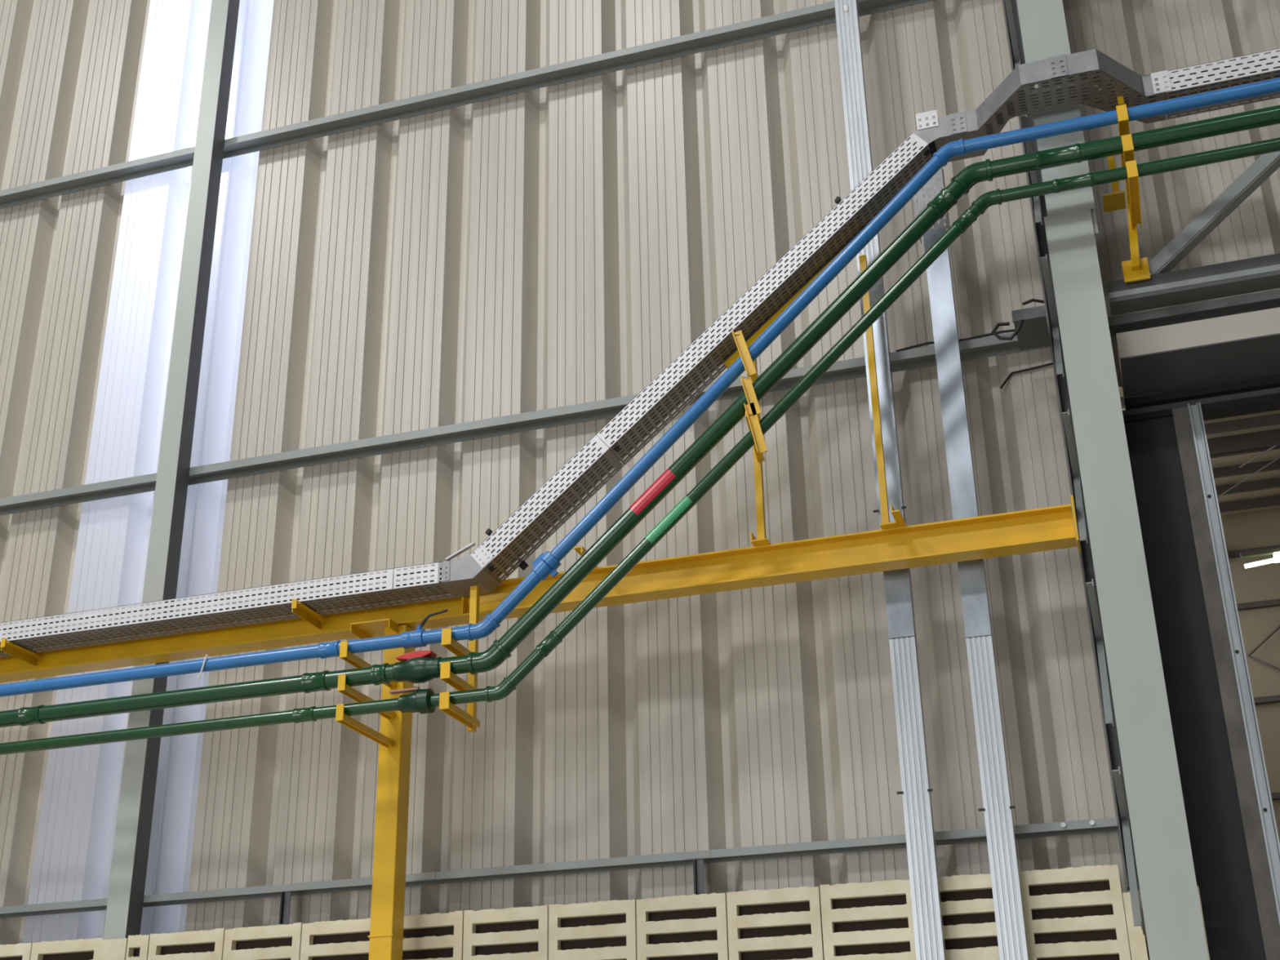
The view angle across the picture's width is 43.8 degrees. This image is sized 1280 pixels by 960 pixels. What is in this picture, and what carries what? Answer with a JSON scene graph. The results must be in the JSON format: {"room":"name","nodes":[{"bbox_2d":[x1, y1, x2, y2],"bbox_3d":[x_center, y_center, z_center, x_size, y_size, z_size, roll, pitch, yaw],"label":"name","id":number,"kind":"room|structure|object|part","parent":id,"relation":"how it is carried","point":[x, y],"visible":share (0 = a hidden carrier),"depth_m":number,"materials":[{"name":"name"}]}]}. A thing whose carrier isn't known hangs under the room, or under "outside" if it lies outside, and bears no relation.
{"room":"factory hall","nodes":[
{"label":"factory hall","id":0,"kind":"room"},
{"bbox_2d":[0,864,1209,959],"bbox_3d":[-2.723,3.170,6.255,9.754,2.602,0.120,-8,-25,16],"label":"wall","id":1,"kind":"structure","parent":0,"point":[1079,913],"depth_m":5.84,"materials":[{"name":"beige paint"}]},
{"bbox_2d":[102,0,239,939],"bbox_3d":[-2.253,-2.827,8.749,0.106,10.392,0.100,-8,-25,16],"label":"wall post","id":2,"kind":"object","parent":1,"relation":"on","point":[123,917],"visible":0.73,"depth_m":7.53,"materials":[{"name":"grey metal"}]},
{"bbox_2d":[0,0,1279,959],"bbox_3d":[0.335,-1.998,7.690,16.240,12.900,0.075,-8,-25,16],"label":"wall","id":3,"kind":"structure","parent":0,"point":[562,244],"depth_m":7.22,"materials":[{"name":"beige metal"}]},
{"bbox_3d":[-3.913,-1.368,8.918,0.812,12.900,0.075,-8,-25,16],"label":"cladding panel","id":4,"kind":"part","parent":3,"relation":"part of","materials":[{"name":"beige metal"}]},
{"bbox_3d":[-3.140,-1.483,8.695,0.812,12.900,0.075,-8,-25,16],"label":"cladding panel","id":5,"kind":"part","parent":3,"relation":"part of","materials":[{"name":"beige metal"}]},
{"bbox_3d":[-2.368,-1.597,8.472,0.812,12.900,0.075,-8,-25,16],"label":"translucent panel","id":6,"kind":"part","parent":3,"relation":"part of","materials":[{"name":"white plastic"}]},
{"bbox_3d":[-1.596,-1.712,8.248,0.812,12.900,0.075,-8,-25,16],"label":"cladding panel","id":7,"kind":"part","parent":3,"relation":"part of","materials":[{"name":"beige metal"}]},
{"bbox_3d":[-0.824,-1.827,8.025,0.812,12.900,0.075,-8,-25,16],"label":"cladding panel","id":8,"kind":"part","parent":3,"relation":"part of","materials":[{"name":"beige metal"}]},
{"bbox_2d":[0,0,933,208],"bbox_3d":[0.305,-2.105,7.644,16.240,0.038,0.102,-8,-25,16],"label":"beam","id":9,"kind":"structure","parent":3,"relation":"attached to","point":[823,14],"depth_m":7.99,"materials":[{"name":"grey metal"}]},
{"bbox_2d":[0,817,1118,918],"bbox_3d":[-2.823,1.899,6.990,9.519,0.030,0.110,-8,-25,16],"label":"beam","id":10,"kind":"structure","parent":3,"relation":"attached to","point":[1105,824],"depth_m":6.22,"materials":[{"name":"grey metal"}]},
{"bbox_2d":[278,891,291,924],"bbox_3d":[-1.444,1.832,6.496,0.036,0.295,0.055,-8,-25,16],"label":"stub","id":11,"kind":"object","parent":10,"relation":"attached to","point":[285,903],"visible":0.56,"depth_m":6.52,"materials":[{"name":"grey metal"}]},
{"bbox_3d":[-0.865,1.587,6.378,0.100,0.025,0.002,-8,-25,16],"label":"splice plate","id":12,"kind":"part","parent":10,"relation":"part of","materials":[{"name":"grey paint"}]},
{"bbox_3d":[0.219,1.426,6.064,0.100,0.025,0.002,-8,-25,16],"label":"splice plate","id":13,"kind":"part","parent":10,"relation":"part of","materials":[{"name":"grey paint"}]},
{"bbox_2d":[693,858,704,894],"bbox_3d":[0.230,1.583,6.012,0.036,0.295,0.055,-8,-25,16],"label":"stub","id":14,"kind":"object","parent":10,"relation":"attached to","point":[698,864],"visible":0.43,"depth_m":6.03,"materials":[{"name":"grey metal"}]},
{"bbox_3d":[1.208,1.280,5.778,0.100,0.025,0.002,-8,-25,16],"label":"splice plate","id":15,"kind":"part","parent":10,"relation":"part of","materials":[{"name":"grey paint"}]},
{"bbox_2d":[0,288,1279,515],"bbox_3d":[0.339,-0.386,6.877,16.240,0.040,0.102,-8,-25,16],"label":"beam","id":16,"kind":"structure","parent":3,"relation":"attached to","point":[989,346],"depth_m":7.13,"materials":[{"name":"grey metal"}]},
{"bbox_2d":[895,328,1015,351],"bbox_3d":[1.351,-0.585,6.565,0.596,0.026,0.013,-8,-25,16],"label":"cable","id":17,"kind":"object","parent":16,"relation":"on","point":[1012,330],"visible":0.66,"depth_m":6.56,"materials":[{"name":"black rubber"}]},
{"bbox_3d":[-0.051,-1.941,7.802,0.812,12.900,0.075,-8,-25,16],"label":"cladding panel","id":18,"kind":"part","parent":3,"relation":"part of","materials":[{"name":"beige metal"}]},
{"bbox_3d":[0.721,-2.056,7.579,0.812,12.900,0.075,-8,-25,16],"label":"cladding panel","id":19,"kind":"part","parent":3,"relation":"part of","materials":[{"name":"beige metal"}]},
{"bbox_3d":[1.493,-2.170,7.355,0.812,12.900,0.075,-8,-25,16],"label":"cladding panel","id":20,"kind":"part","parent":3,"relation":"part of","materials":[{"name":"beige metal"}]},
{"bbox_2d":[1000,362,1053,388],"bbox_3d":[1.580,-0.426,6.502,0.227,0.083,0.010,-8,-25,16],"label":"cable","id":21,"kind":"object","parent":3,"relation":"attached to","point":[1051,363],"visible":0.88,"depth_m":6.51,"materials":[{"name":"black rubber"}]},
{"bbox_3d":[2.226,-4.294,8.028,0.812,8.500,0.075,-8,-25,16],"label":"cladding panel","id":22,"kind":"part","parent":3,"relation":"part of","materials":[{"name":"beige metal"}]},
{"bbox_2d":[1115,306,1279,959],"bbox_3d":[4.977,1.160,4.479,6.536,4.552,0.480,-8,-25,16],"label":"door frame","id":23,"kind":"structure","parent":3,"relation":"in","point":[1234,839],"depth_m":5.94,"materials":[{"name":"grey metal"}]},
{"bbox_3d":[2.211,1.705,5.357,0.047,4.370,0.060,-8,-25,16],"label":"guide rail","id":24,"kind":"part","parent":23,"relation":"part of","materials":[{"name":"metal"}]},
{"bbox_3d":[2.998,-4.409,7.805,0.812,8.500,0.075,-8,-25,16],"label":"cladding panel","id":25,"kind":"part","parent":3,"relation":"part of","materials":[{"name":"beige metal"}]},
{"bbox_2d":[1118,375,1279,515],"bbox_3d":[10.552,-2.461,15.942,12.000,3.100,20.000,-8,-25,16],"label":"ceiling","id":26,"kind":"structure","parent":0,"point":[1244,451],"depth_m":22.90,"materials":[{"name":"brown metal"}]},
{"bbox_3d":[8.869,-0.151,22.757,0.024,0.774,5.388,1,-24,-4],"label":"tie rod","id":27,"kind":"part","parent":26,"relation":"part of","materials":[{"name":"brown"}]},
{"bbox_3d":[8.665,-0.586,21.183,0.023,0.413,2.867,2,-24,-7],"label":"tie rod","id":28,"kind":"part","parent":26,"relation":"part of","materials":[{"name":"brown"}]},
{"bbox_2d":[1220,507,1279,842],"bbox_3d":[13.645,5.248,22.685,12.000,11.600,0.350,-8,-25,16],"label":"wall","id":29,"kind":"structure","parent":0,"point":[1256,588],"depth_m":25.38,"materials":[{"name":"brown"}]},
{"bbox_3d":[10.101,3.014,24.812,1.100,0.730,0.036,-8,-25,16],"label":"tie rod","id":30,"kind":"part","parent":29,"relation":"part of","materials":[{"name":"brown"}]},
{"bbox_3d":[10.088,2.315,25.123,1.102,0.858,0.036,-8,-25,16],"label":"tie rod","id":31,"kind":"part","parent":29,"relation":"part of","materials":[{"name":"brown"}]},
{"bbox_2d":[1240,547,1279,568],"bbox_3d":[7.153,0.849,17.759,0.840,0.185,0.120,-8,-25,16],"label":"lamp","id":32,"kind":"object","parent":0,"point":[1276,552],"visible":1,"depth_m":17.80,"materials":[{"name":"white plastic"}]},
{"bbox_3d":[-2.304,0.657,-2.802,20.240,0.200,18.200,-8,-25,16],"label":"floor","id":33,"kind":"structure","parent":0,"visible":0},
{"bbox_2d":[335,617,415,959],"bbox_3d":[-1.059,2.232,5.592,0.211,3.714,0.546,-8,-25,16],"label":"post","id":34,"kind":"object","parent":33,"relation":"on","point":[386,937],"visible":0.68,"depth_m":6.13,"materials":[{"name":"metal"}]},
{"bbox_3d":[-1.045,0.959,6.080,0.030,0.026,0.420,-8,-25,16],"label":"arm","id":35,"kind":"part","parent":34,"relation":"part of","materials":[{"name":"yellow paint"}]},
{"bbox_3d":[-1.047,0.854,6.127,0.030,0.026,0.420,-8,-25,16],"label":"arm","id":36,"kind":"part","parent":34,"relation":"part of","materials":[{"name":"yellow paint"}]},
{"bbox_3d":[-1.050,0.736,6.179,0.030,0.026,0.420,-8,-25,16],"label":"arm","id":37,"kind":"part","parent":34,"relation":"part of","materials":[{"name":"yellow paint"}]},
{"bbox_2d":[0,494,1080,682],"bbox_3d":[-1.908,0.637,6.719,7.296,0.175,0.306,-8,-25,16],"label":"beam","id":38,"kind":"structure","parent":34,"relation":"on","point":[1047,528],"depth_m":6.20,"materials":[{"name":"metal"}]},
{"bbox_3d":[-2.676,0.754,6.906,0.036,0.038,0.235,-8,-25,16],"label":"tray arm","id":39,"kind":"part","parent":38,"relation":"part of","materials":[{"name":"yellow paint"}]},
{"bbox_3d":[-1.349,0.557,6.522,0.036,0.038,0.235,-8,-25,16],"label":"tray arm","id":40,"kind":"part","parent":38,"relation":"part of","materials":[{"name":"yellow paint"}]},
{"bbox_3d":[-0.213,0.302,6.218,0.036,0.027,0.170,-8,-25,16],"label":"tray arm","id":41,"kind":"part","parent":38,"relation":"part of","materials":[{"name":"yellow paint"}]},
{"bbox_2d":[724,245,846,546],"bbox_3d":[0.613,-0.439,6.146,0.649,1.292,0.532,-8,-25,16],"label":"support bracket","id":42,"kind":"object","parent":38,"relation":"on","point":[753,412],"visible":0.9,"depth_m":6.09,"materials":[{"name":"yellow metal"}]},
{"bbox_2d":[0,48,1279,657],"bbox_3d":[-0.260,-0.479,6.441,10.901,1.740,0.438,-8,-25,16],"label":"cable tray","id":43,"kind":"object","parent":42,"relation":"on","point":[558,499],"visible":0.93,"depth_m":6.33,"materials":[{"name":"grey metal"}]},
{"bbox_3d":[-0.772,0.360,6.273,0.050,0.080,0.002,-8,-25,16],"label":"splice plate","id":44,"kind":"part","parent":43,"relation":"part of","materials":[{"name":"silver metal"}]},
{"bbox_2d":[439,585,479,732],"bbox_3d":[-0.675,0.630,6.027,0.056,0.580,0.316,-8,-25,16],"label":"hanger","id":45,"kind":"object","parent":43,"relation":"hanging from","point":[469,719],"visible":0.83,"depth_m":5.95,"materials":[{"name":"yellow paint"}]},
{"bbox_3d":[-0.670,0.650,6.003,0.038,0.026,0.280,-8,-25,16],"label":"arm","id":46,"kind":"part","parent":45,"relation":"part of","materials":[{"name":"yellow paint"}]},
{"bbox_3d":[-0.667,0.768,5.950,0.038,0.026,0.280,-8,-25,16],"label":"arm","id":47,"kind":"part","parent":45,"relation":"part of","materials":[{"name":"yellow paint"}]},
{"bbox_3d":[-0.665,0.873,5.903,0.038,0.026,0.280,-8,-25,16],"label":"arm","id":48,"kind":"part","parent":45,"relation":"part of","materials":[{"name":"yellow paint"}]},
{"bbox_3d":[-0.620,0.298,6.246,0.099,0.101,0.002,-8,-25,16],"label":"splice plate","id":49,"kind":"part","parent":43,"relation":"part of","materials":[{"name":"silver metal"}]},
{"bbox_3d":[1.150,-1.443,6.383,0.085,0.078,0.002,-8,-25,16],"label":"splice plate","id":50,"kind":"part","parent":43,"relation":"part of","materials":[{"name":"silver metal"}]},
{"bbox_3d":[1.263,-1.419,6.333,0.065,0.096,0.002,-8,-25,16],"label":"splice plate","id":51,"kind":"part","parent":43,"relation":"part of","materials":[{"name":"silver metal"}]},
{"bbox_3d":[1.580,-1.564,6.023,0.065,0.096,0.002,-8,-25,16],"label":"splice plate","id":52,"kind":"part","parent":43,"relation":"part of","materials":[{"name":"silver metal"}]},
{"bbox_3d":[2.002,-1.529,6.119,0.065,0.096,0.002,-8,-25,16],"label":"splice plate","id":53,"kind":"part","parent":43,"relation":"part of","materials":[{"name":"silver metal"}]},
{"bbox_2d":[0,105,1279,727],"bbox_3d":[0.883,-0.320,5.763,13.400,1.786,0.099,-8,-25,16],"label":"pipe","id":54,"kind":"object","parent":42,"relation":"on","point":[418,666],"visible":0.99,"depth_m":5.91,"materials":[{"name":"green metal"}]},
{"bbox_3d":[-0.834,0.662,5.938,0.145,0.038,0.055,-8,-25,16],"label":"lever handle","id":55,"kind":"part","parent":54,"relation":"part of","materials":[{"name":"red plastic"}]},
{"bbox_2d":[0,77,1279,697],"bbox_3d":[0.881,-0.422,5.809,13.400,1.792,0.070,-8,-25,16],"label":"pipe","id":56,"kind":"object","parent":42,"relation":"on","point":[546,564],"visible":0.98,"depth_m":5.97,"materials":[{"name":"blue metal"}]},
{"bbox_3d":[-0.775,0.519,5.982,0.111,0.058,0.012,-8,-25,16],"label":"lever handle","id":57,"kind":"part","parent":56,"relation":"part of","materials":[{"name":"metal"}]},
{"bbox_2d":[0,137,1279,755],"bbox_3d":[0.885,-0.203,5.711,13.400,1.770,0.092,-8,-25,16],"label":"pipe","id":58,"kind":"object","parent":42,"relation":"attached to","point":[423,701],"visible":1,"depth_m":5.85,"materials":[{"name":"green metal"}]},
{"bbox_3d":[-0.870,0.781,5.900,0.120,0.009,0.026,-8,-25,16],"label":"lever handle","id":59,"kind":"part","parent":58,"relation":"part of","materials":[{"name":"brown"}]},
{"bbox_3d":[0.389,-0.476,5.948,0.084,0.200,0.022,-8,-25,16],"label":"plate","id":60,"kind":"part","parent":42,"relation":"part of","materials":[{"name":"yellow paint"}]},
{"bbox_3d":[0.415,-0.474,6.177,0.028,0.022,0.408,-7,-25,13],"label":"arm","id":61,"kind":"part","parent":42,"relation":"part of","materials":[{"name":"yellow paint"}]},
{"bbox_3d":[0.430,-0.302,6.096,0.028,0.022,0.412,-6,-24,10],"label":"arm","id":62,"kind":"part","parent":42,"relation":"part of","materials":[{"name":"yellow paint"}]},
{"bbox_3d":[0.409,-0.309,5.868,0.068,0.159,0.022,-8,-25,16],"label":"plate","id":63,"kind":"part","parent":42,"relation":"part of","materials":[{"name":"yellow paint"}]},
{"bbox_3d":[0.436,-0.164,6.033,0.028,0.022,0.413,-5,-24,9],"label":"arm","id":64,"kind":"part","parent":42,"relation":"part of","materials":[{"name":"yellow paint"}]},
{"bbox_3d":[0.422,-0.193,5.812,0.074,0.210,0.022,-8,-25,16],"label":"plate","id":65,"kind":"part","parent":42,"relation":"part of","materials":[{"name":"yellow paint"}]},
{"bbox_3d":[0.645,-0.733,6.408,0.649,0.544,0.040,-8,-25,16],"label":"tray rail","id":66,"kind":"part","parent":42,"relation":"part of","materials":[{"name":"yellow metal"}]},
{"bbox_2d":[858,254,906,528],"bbox_3d":[0.923,-0.382,6.155,0.092,1.184,0.200,-8,-25,16],"label":"tray stand","id":67,"kind":"object","parent":38,"relation":"on","point":[900,522],"visible":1,"depth_m":6.12,"materials":[{"name":"yellow paint"}]},
{"bbox_3d":[1.586,0.158,5.797,0.008,0.175,0.122,-8,-25,16],"label":"plate","id":68,"kind":"part","parent":38,"relation":"part of","materials":[{"name":"yellow paint"}]},
{"bbox_2d":[834,0,946,959],"bbox_3d":[0.930,-2.124,7.189,0.128,12.897,0.057,-8,-25,16],"label":"cable trunking","id":69,"kind":"object","parent":33,"relation":"on","point":[928,928],"visible":0.82,"depth_m":5.99,"materials":[{"name":"metal"}]},
{"bbox_2d":[914,166,1029,959],"bbox_3d":[1.268,1.203,5.629,0.127,5.538,0.092,-8,-25,16],"label":"cable trunking","id":70,"kind":"object","parent":33,"relation":"on","point":[997,808],"visible":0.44,"depth_m":5.88,"materials":[{"name":"metal"}]},
{"bbox_2d":[1002,0,1208,959],"bbox_3d":[1.658,-2.299,6.890,0.238,12.950,0.508,-8,-25,16],"label":"column","id":71,"kind":"structure","parent":33,"relation":"on","point":[1155,842],"depth_m":5.58,"materials":[{"name":"grey metal"}]},
{"bbox_2d":[1011,298,1050,350],"bbox_3d":[1.542,-0.595,6.262,0.127,0.081,0.336,-8,-25,16],"label":"stub","id":72,"kind":"object","parent":71,"relation":"attached to","point":[1033,333],"visible":0.96,"depth_m":6.25,"materials":[{"name":"grey paint"}]},
{"bbox_2d":[991,319,1023,340],"bbox_3d":[1.411,-0.572,6.116,0.130,0.088,0.026,-13,-27,25],"label":"cable","id":73,"kind":"object","parent":72,"relation":"hanging from","point":[1002,338],"visible":1,"depth_m":6.11,"materials":[{"name":"black rubber"}]},
{"bbox_3d":[1.719,-1.013,6.044,0.016,0.190,0.015,-8,-25,16],"label":"splice plate","id":74,"kind":"part","parent":71,"relation":"part of","materials":[{"name":"grey paint"}]},
{"bbox_3d":[5.380,-6.549,-2.418,0.200,13.000,18.100,-8,-25,16],"label":"wall","id":75,"kind":"structure","parent":0,"visible":0},
{"bbox_2d":[1106,151,1279,315],"bbox_3d":[4.854,-2.033,5.587,6.478,2.030,0.108,-8,-25,16],"label":"truss","id":76,"kind":"object","parent":75,"relation":"attached to","point":[1164,288],"visible":1,"depth_m":6.02,"materials":[{"name":"grey metal"}]},
{"bbox_2d":[1102,155,1125,212],"bbox_3d":[1.878,-1.211,6.364,0.085,0.243,0.120,-8,-25,16],"label":"tray stand","id":77,"kind":"object","parent":76,"relation":"attached to","point":[1116,200],"visible":0.68,"depth_m":6.32,"materials":[{"name":"yellow paint"}]},
{"bbox_2d":[1115,95,1150,283],"bbox_3d":[1.817,-1.149,5.976,0.109,0.700,0.406,-8,-25,16],"label":"stand","id":78,"kind":"object","parent":76,"relation":"on","point":[1135,269],"visible":0.94,"depth_m":5.97,"materials":[{"name":"yellow paint"}]},
{"bbox_3d":[1.827,-1.259,5.999,0.036,0.026,0.355,-8,-25,16],"label":"arm","id":79,"kind":"part","parent":78,"relation":"part of","materials":[{"name":"yellow paint"}]},
{"bbox_3d":[1.829,-1.138,5.945,0.036,0.026,0.355,-8,-25,16],"label":"arm","id":80,"kind":"part","parent":78,"relation":"part of","materials":[{"name":"yellow paint"}]},
{"bbox_3d":[1.831,-1.033,5.898,0.036,0.026,0.355,-8,-25,16],"label":"arm","id":81,"kind":"part","parent":78,"relation":"part of","materials":[{"name":"yellow paint"}]},
{"bbox_3d":[1.876,-0.793,6.027,0.093,0.090,0.010,-8,-25,16],"label":"plate","id":82,"kind":"part","parent":78,"relation":"part of","materials":[{"name":"yellow paint"}]}
]}

